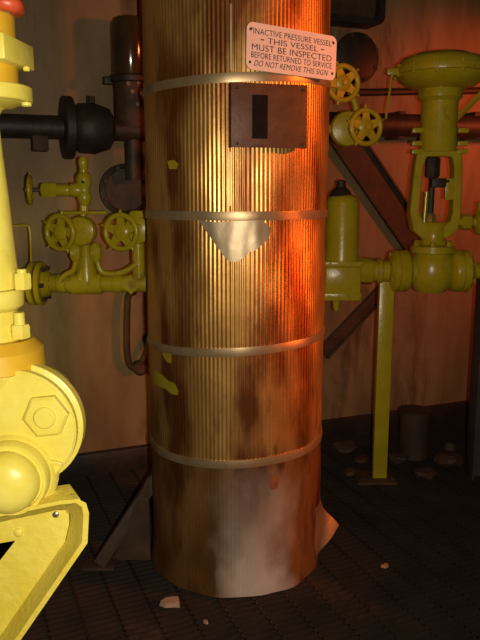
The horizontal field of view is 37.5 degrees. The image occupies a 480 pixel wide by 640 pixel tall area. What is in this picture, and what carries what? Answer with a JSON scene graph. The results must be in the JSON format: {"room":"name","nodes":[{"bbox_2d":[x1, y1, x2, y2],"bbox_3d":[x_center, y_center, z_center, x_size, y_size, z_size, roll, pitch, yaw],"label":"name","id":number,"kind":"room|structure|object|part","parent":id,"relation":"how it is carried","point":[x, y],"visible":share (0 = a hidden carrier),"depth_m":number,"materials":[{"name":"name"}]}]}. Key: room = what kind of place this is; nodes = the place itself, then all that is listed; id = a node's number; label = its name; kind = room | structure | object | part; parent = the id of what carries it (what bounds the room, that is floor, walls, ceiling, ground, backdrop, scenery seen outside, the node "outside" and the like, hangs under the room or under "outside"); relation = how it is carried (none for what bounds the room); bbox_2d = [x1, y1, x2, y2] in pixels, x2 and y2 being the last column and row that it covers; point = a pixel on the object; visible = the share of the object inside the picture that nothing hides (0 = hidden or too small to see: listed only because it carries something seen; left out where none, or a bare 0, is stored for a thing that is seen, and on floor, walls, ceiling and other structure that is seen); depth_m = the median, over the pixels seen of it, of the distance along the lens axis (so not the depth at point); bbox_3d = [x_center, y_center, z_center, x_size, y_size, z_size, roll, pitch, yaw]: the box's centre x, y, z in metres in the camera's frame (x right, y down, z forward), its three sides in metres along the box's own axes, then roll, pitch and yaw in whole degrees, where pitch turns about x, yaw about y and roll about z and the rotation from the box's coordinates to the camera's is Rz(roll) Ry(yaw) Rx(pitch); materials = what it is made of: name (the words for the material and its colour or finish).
{"room":"industrial boiler room","nodes":[
{"label":"industrial boiler room","id":0,"kind":"room"},
{"bbox_2d":[0,419,479,639],"bbox_3d":[0.779,1.080,2.346,6.400,0.033,3.800,-4,11,-22],"label":"floor","id":1,"kind":"structure","parent":0,"point":[427,532],"depth_m":2.72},
{"bbox_2d":[0,484,88,639],"bbox_3d":[-0.568,0.767,1.396,0.594,0.928,0.160,0,10,0],"label":"support bracket","id":2,"kind":"object","parent":1,"relation":"on","point":[48,538],"visible":0.95,"depth_m":1.34,"materials":[{"name":"yellow metal"}]},
{"bbox_3d":[-0.593,0.709,1.401,0.542,0.715,0.010,0,10,0],"label":"web plate","id":3,"kind":"part","parent":2,"relation":"part of","materials":[{"name":"yellow paint"}]},
{"bbox_2d":[0,0,85,515],"bbox_3d":[-0.421,-0.126,1.299,0.265,0.956,0.300,0,10,0],"label":"valve","id":4,"kind":"object","parent":2,"relation":"on","point":[43,419],"visible":0.99,"depth_m":1.26,"materials":[{"name":"yellow paint"}]},
{"bbox_3d":[-0.419,-0.530,1.178,0.115,0.040,0.056,0,10,0],"label":"lever","id":5,"kind":"part","parent":4,"relation":"part of","materials":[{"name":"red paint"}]},
{"bbox_2d":[27,484,79,507],"bbox_3d":[-0.458,0.349,1.302,0.345,0.073,0.064,0,10,0],"label":"bracket","id":6,"kind":"object","parent":2,"relation":"attached to","point":[64,496],"depth_m":1.28,"materials":[{"name":"yellow metal"}]},
{"bbox_2d":[80,472,152,570],"bbox_3d":[-0.469,0.794,2.834,0.360,0.374,0.144,-5,11,-25],"label":"brace","id":7,"kind":"object","parent":1,"relation":"on","point":[130,536],"visible":0.84,"depth_m":2.82,"materials":[{"name":"metal"}]},
{"bbox_3d":[-0.560,0.970,2.823,0.130,0.012,0.100,0,10,0],"label":"foot plate","id":8,"kind":"part","parent":7,"relation":"part of","materials":[{"name":"metal"}]},
{"bbox_2d":[159,596,179,607],"bbox_3d":[-0.253,1.013,2.556,0.075,0.022,0.057,0,10,0],"label":"scrap","id":9,"kind":"object","parent":1,"relation":"on","point":[173,601],"visible":1,"depth_m":2.54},
{"bbox_2d":[142,0,338,597],"bbox_3d":[-0.013,-0.610,2.642,0.690,3.182,0.693,-9,14,-39],"label":"vessel","id":10,"kind":"object","parent":1,"relation":"on","point":[236,235],"visible":0.97,"depth_m":2.46,"materials":[{"name":"metal"}]},
{"bbox_2d":[24,205,147,304],"bbox_3d":[-1.020,-0.273,3.000,1.760,0.424,0.186,0,10,0],"label":"pipe manifold","id":11,"kind":"object","parent":10,"relation":"attached to","point":[86,259],"visible":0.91,"depth_m":2.98,"materials":[{"name":"yellow paint"}]},
{"bbox_2d":[12,224,32,261],"bbox_3d":[-0.949,-0.319,3.017,0.137,0.178,0.060,0,10,0],"label":"tube","id":12,"kind":"object","parent":11,"relation":"on","point":[13,225],"visible":0.77,"depth_m":3.02,"materials":[{"name":"yellow paint"}]},
{"bbox_2d":[25,157,91,210],"bbox_3d":[-0.756,-0.564,2.950,0.277,0.225,0.134,0,10,0],"label":"valve","id":13,"kind":"object","parent":11,"relation":"on","point":[80,189],"visible":1,"depth_m":2.93,"materials":[{"name":"yellow paint"}]},
{"bbox_3d":[-0.848,-0.542,2.951,0.062,0.016,0.017,0,10,0],"label":"stem","id":14,"kind":"part","parent":13,"relation":"part of","materials":[{"name":"metal"}]},
{"bbox_2d":[44,211,96,252],"bbox_3d":[-0.689,-0.364,2.897,0.168,0.168,0.173,5,12,27],"label":"valve","id":15,"kind":"object","parent":11,"relation":"attached to","point":[80,230],"visible":1,"depth_m":2.86,"materials":[{"name":"yellow paint"}]},
{"bbox_3d":[-0.641,-0.445,2.938,0.179,0.016,0.014,0,10,0],"label":"rod","id":16,"kind":"part","parent":11,"relation":"part of","materials":[{"name":"yellow paint"}]},
{"bbox_2d":[101,209,146,251],"bbox_3d":[-0.466,-0.373,2.927,0.177,0.170,0.184,2,11,12],"label":"valve","id":17,"kind":"object","parent":11,"relation":"attached to","point":[132,232],"visible":0.98,"depth_m":2.86,"materials":[{"name":"yellow paint"}]},
{"bbox_2d":[229,82,307,148],"bbox_3d":[0.091,-0.659,2.290,0.259,0.199,0.045,-3,11,-17],"label":"nameplate","id":18,"kind":"object","parent":10,"relation":"attached to","point":[261,115],"visible":1,"depth_m":2.27,"materials":[{"name":"metal"}]},
{"bbox_2d":[269,474,278,489],"bbox_3d":[0.124,0.584,2.547,0.041,0.059,0.002,-5,11,-23],"label":"rust stain","id":19,"kind":"object","parent":10,"relation":"attached to","point":[273,478],"depth_m":2.55,"materials":[{"name":"orange metal"}]},
{"bbox_2d":[246,22,336,79],"bbox_3d":[0.168,-0.868,2.299,0.360,0.149,0.019,-6,12,-31],"label":"warning sign","id":20,"kind":"object","parent":10,"relation":"attached to","point":[269,48],"visible":1,"depth_m":2.29,"materials":[{"name":"metal"}]},
{"bbox_2d":[329,61,359,104],"bbox_3d":[0.277,-1.005,3.003,0.475,0.179,0.318,0,10,0],"label":"handwheel","id":21,"kind":"object","parent":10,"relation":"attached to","point":[341,83],"visible":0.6,"depth_m":3.00,"materials":[{"name":"yellow paint"}]},
{"bbox_2d":[329,92,383,146],"bbox_3d":[0.314,-0.878,3.058,0.592,0.255,0.238,-3,11,-17],"label":"valve","id":22,"kind":"object","parent":10,"relation":"attached to","point":[346,128],"visible":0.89,"depth_m":3.06,"materials":[{"name":"yellow paint"}]},
{"bbox_2d":[330,440,357,452],"bbox_3d":[0.594,0.719,4.033,0.157,0.068,0.116,0,10,0],"label":"lump","id":23,"kind":"object","parent":1,"relation":"on","point":[345,446],"visible":1,"depth_m":4.00,"materials":[{"name":"stone"}]},
{"bbox_2d":[343,467,356,475],"bbox_3d":[0.580,0.795,3.723,0.065,0.029,0.052,-4,11,-22],"label":"scrap","id":24,"kind":"object","parent":1,"relation":"on","point":[350,471],"visible":1,"depth_m":3.71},
{"bbox_2d":[354,455,367,463],"bbox_3d":[0.668,0.762,3.901,0.072,0.030,0.061,-5,11,-23],"label":"scrap","id":25,"kind":"object","parent":1,"relation":"on","point":[363,458],"visible":1,"depth_m":3.88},
{"bbox_2d":[354,281,397,484],"bbox_3d":[0.699,0.315,3.575,0.200,1.030,0.170,0,10,0],"label":"support","id":26,"kind":"object","parent":1,"relation":"on","point":[378,474],"visible":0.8,"depth_m":3.56,"materials":[{"name":"yellow paint"}]},
{"bbox_3d":[0.699,0.815,3.667,0.200,0.012,0.170,0,10,0],"label":"plate","id":27,"kind":"part","parent":26,"relation":"part of","materials":[{"name":"brown metal"}]},
{"bbox_3d":[0.719,0.309,3.574,0.072,1.018,0.055,0,10,0],"label":"post","id":28,"kind":"part","parent":26,"relation":"part of","materials":[{"name":"yellow metal"}]},
{"bbox_2d":[358,258,479,283],"bbox_3d":[1.026,-0.240,3.474,0.952,0.132,0.132,0,10,0],"label":"pipe","id":29,"kind":"object","parent":26,"relation":"on","point":[378,270],"visible":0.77,"depth_m":3.43,"materials":[{"name":"yellow metal"}]},
{"bbox_2d":[325,180,361,310],"bbox_3d":[0.495,-0.357,3.449,0.181,0.637,0.174,0,10,0],"label":"filter","id":30,"kind":"object","parent":29,"relation":"attached to","point":[343,266],"visible":0.92,"depth_m":3.38,"materials":[{"name":"yellow paint"}]},
{"bbox_2d":[325,195,359,261],"bbox_3d":[0.495,-0.450,3.435,0.166,0.318,0.166,0,10,0],"label":"cylinder","id":31,"kind":"object","parent":30,"relation":"on","point":[342,219],"depth_m":3.37,"materials":[{"name":"yellow paint"}]},
{"bbox_2d":[385,49,479,292],"bbox_3d":[0.991,-0.691,3.391,0.630,1.122,0.440,0,10,0],"label":"control valve","id":32,"kind":"object","parent":29,"relation":"attached to","point":[439,78],"visible":0.99,"depth_m":3.35,"materials":[{"name":"yellow paint"}]},
{"bbox_3d":[0.888,-0.536,3.395,0.033,0.154,0.029,0,10,0],"label":"indicator rod","id":33,"kind":"part","parent":32,"relation":"part of","materials":[{"name":"gold metal"}]},
{"bbox_3d":[0.920,-0.632,3.402,0.030,0.359,0.031,0,10,0],"label":"valve stem","id":34,"kind":"part","parent":32,"relation":"part of","materials":[{"name":"metal"}]},
{"bbox_2d":[381,563,388,567],"bbox_3d":[0.574,0.973,2.804,0.031,0.012,0.023,-5,12,-27],"label":"scrap","id":35,"kind":"object","parent":1,"relation":"on","point":[385,565],"visible":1,"depth_m":2.80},
{"bbox_2d":[388,452,408,462],"bbox_3d":[0.872,0.753,3.886,0.115,0.054,0.087,0,10,0],"label":"lump","id":36,"kind":"object","parent":1,"relation":"on","point":[396,457],"visible":1,"depth_m":3.86,"materials":[{"name":"stone"}]},
{"bbox_2d":[399,405,431,460],"bbox_3d":[0.972,0.629,3.954,0.178,0.270,0.178,0,10,0],"label":"pipe stub","id":37,"kind":"object","parent":1,"relation":"on","point":[414,419],"visible":0.98,"depth_m":3.89,"materials":[{"name":"metal"}]},
{"bbox_2d":[411,466,436,479],"bbox_3d":[0.952,0.791,3.655,0.128,0.063,0.100,0,10,0],"label":"lump","id":38,"kind":"object","parent":1,"relation":"on","point":[425,472],"visible":1,"depth_m":3.63,"materials":[{"name":"stone"}]},
{"bbox_2d":[433,452,463,467],"bbox_3d":[1.114,0.753,3.796,0.162,0.085,0.126,0,10,0],"label":"lump","id":39,"kind":"object","parent":1,"relation":"on","point":[442,459],"visible":1,"depth_m":3.76,"materials":[{"name":"stone"}]},
{"bbox_2d":[443,442,456,450],"bbox_3d":[1.212,0.724,4.081,0.066,0.040,0.062,-9,14,-40],"label":"scrap","id":40,"kind":"object","parent":1,"relation":"on","point":[450,446],"visible":1,"depth_m":4.06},
{"bbox_2d":[465,279,479,479],"bbox_3d":[1.250,0.302,3.594,0.120,1.032,0.120,0,10,0],"label":"steel post","id":41,"kind":"object","parent":1,"relation":"on","point":[472,464],"visible":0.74,"depth_m":3.61,"materials":[{"name":"metal"}]},
{"bbox_2d":[1,0,479,452],"bbox_3d":[0.127,-0.835,3.887,8.400,3.420,0.100,-4,11,-22],"label":"wall","id":42,"kind":"structure","parent":0,"point":[81,335],"depth_m":3.77,"materials":[{"name":"brown metal"}]},
{"bbox_2d":[0,96,144,158],"bbox_3d":[-0.951,-0.880,3.221,1.175,0.288,0.285,-3,11,-15],"label":"pipe","id":43,"kind":"object","parent":42,"relation":"attached to","point":[90,127],"visible":0.96,"depth_m":3.20,"materials":[{"name":"metal"}]},
{"bbox_2d":[99,164,145,213],"bbox_3d":[-0.573,-0.645,3.514,0.253,0.253,0.115,-4,11,-22],"label":"flange","id":44,"kind":"object","parent":42,"relation":"attached to","point":[116,192],"visible":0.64,"depth_m":3.47,"materials":[{"name":"metal"}]},
{"bbox_2d":[103,15,143,179],"bbox_3d":[-0.521,-1.048,3.382,0.232,0.745,0.240,4,11,20],"label":"pipe","id":45,"kind":"object","parent":42,"relation":"attached to","point":[127,77],"visible":0.8,"depth_m":3.27,"materials":[{"name":"metal"}]},
{"bbox_2d":[110,15,142,73],"bbox_3d":[-0.515,-1.273,3.321,0.178,0.281,0.178,0,10,0],"label":"glass cylinder","id":46,"kind":"object","parent":45,"relation":"on","point":[126,31],"depth_m":3.25,"materials":[{"name":"glass"}]},
{"bbox_2d":[123,292,148,375],"bbox_3d":[-0.525,0.063,3.686,0.110,0.448,0.168,4,11,21],"label":"hanger","id":47,"kind":"object","parent":42,"relation":"attached to","point":[139,367],"visible":0.82,"depth_m":3.64,"materials":[{"name":"metal"}]},
{"bbox_2d":[138,0,150,443],"bbox_3d":[-0.084,-0.868,3.734,4.522,3.300,0.012,-4,11,-22],"label":"trim","id":48,"kind":"structure","parent":42,"relation":"attached to","point":[140,1],"depth_m":3.70,"materials":[{"name":"brown metal"}]},
{"bbox_2d":[59,400,468,479],"bbox_3d":[0.153,0.689,4.101,8.400,0.125,0.044,-4,11,-22],"label":"baseboard","id":49,"kind":"structure","parent":42,"relation":"attached to","point":[138,456],"depth_m":3.83,"materials":[{"name":"metal"}]},
{"bbox_2d":[323,286,377,358],"bbox_3d":[0.690,-0.009,4.196,0.498,0.452,0.036,-4,11,-22],"label":"brace","id":50,"kind":"object","parent":42,"relation":"attached to","point":[368,305],"visible":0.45,"depth_m":4.18,"materials":[{"name":"brown metal"}]},
{"bbox_2d":[336,32,378,83],"bbox_3d":[0.631,-1.434,3.885,0.268,0.268,0.085,-4,11,-22],"label":"flange","id":51,"kind":"object","parent":42,"relation":"attached to","point":[356,49],"visible":0.79,"depth_m":3.84,"materials":[{"name":"metal"}]},
{"bbox_2d":[330,0,385,29],"bbox_3d":[0.542,-1.740,3.773,0.475,0.311,0.120,-4,11,-22],"label":"junction box","id":52,"kind":"object","parent":42,"relation":"attached to","point":[356,14],"visible":0.53,"depth_m":3.80,"materials":[{"name":"metal"}]},
{"bbox_3d":[0.538,-1.742,3.782,0.405,0.241,0.060,-4,11,-22],"label":"lid","id":53,"kind":"part","parent":52,"relation":"part of","materials":[{"name":"black metal"}]},
{"bbox_2d":[329,136,420,255],"bbox_3d":[0.811,-0.763,4.108,0.728,0.806,0.036,-4,11,-22],"label":"brace","id":54,"kind":"object","parent":42,"relation":"attached to","point":[363,164],"visible":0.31,"depth_m":4.11,"materials":[{"name":"metal"}]},
{"bbox_3d":[0.874,-0.823,4.119,0.596,0.693,0.030,-4,11,-22],"label":"leg","id":55,"kind":"part","parent":54,"relation":"part of","materials":[{"name":"metal"}]},
{"bbox_2d":[329,111,479,139],"bbox_3d":[1.088,-1.121,4.078,1.451,0.167,0.184,-4,11,-22],"label":"pipe","id":56,"kind":"object","parent":42,"relation":"attached to","point":[398,125],"visible":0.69,"depth_m":3.94,"materials":[{"name":"metal"}]},
{"bbox_2d":[344,87,479,95],"bbox_3d":[1.087,-1.319,4.087,1.354,0.122,0.040,-4,11,-22],"label":"conduit","id":57,"kind":"object","parent":42,"relation":"attached to","point":[473,90],"visible":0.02,"depth_m":3.98,"materials":[{"name":"metal"}]}
]}

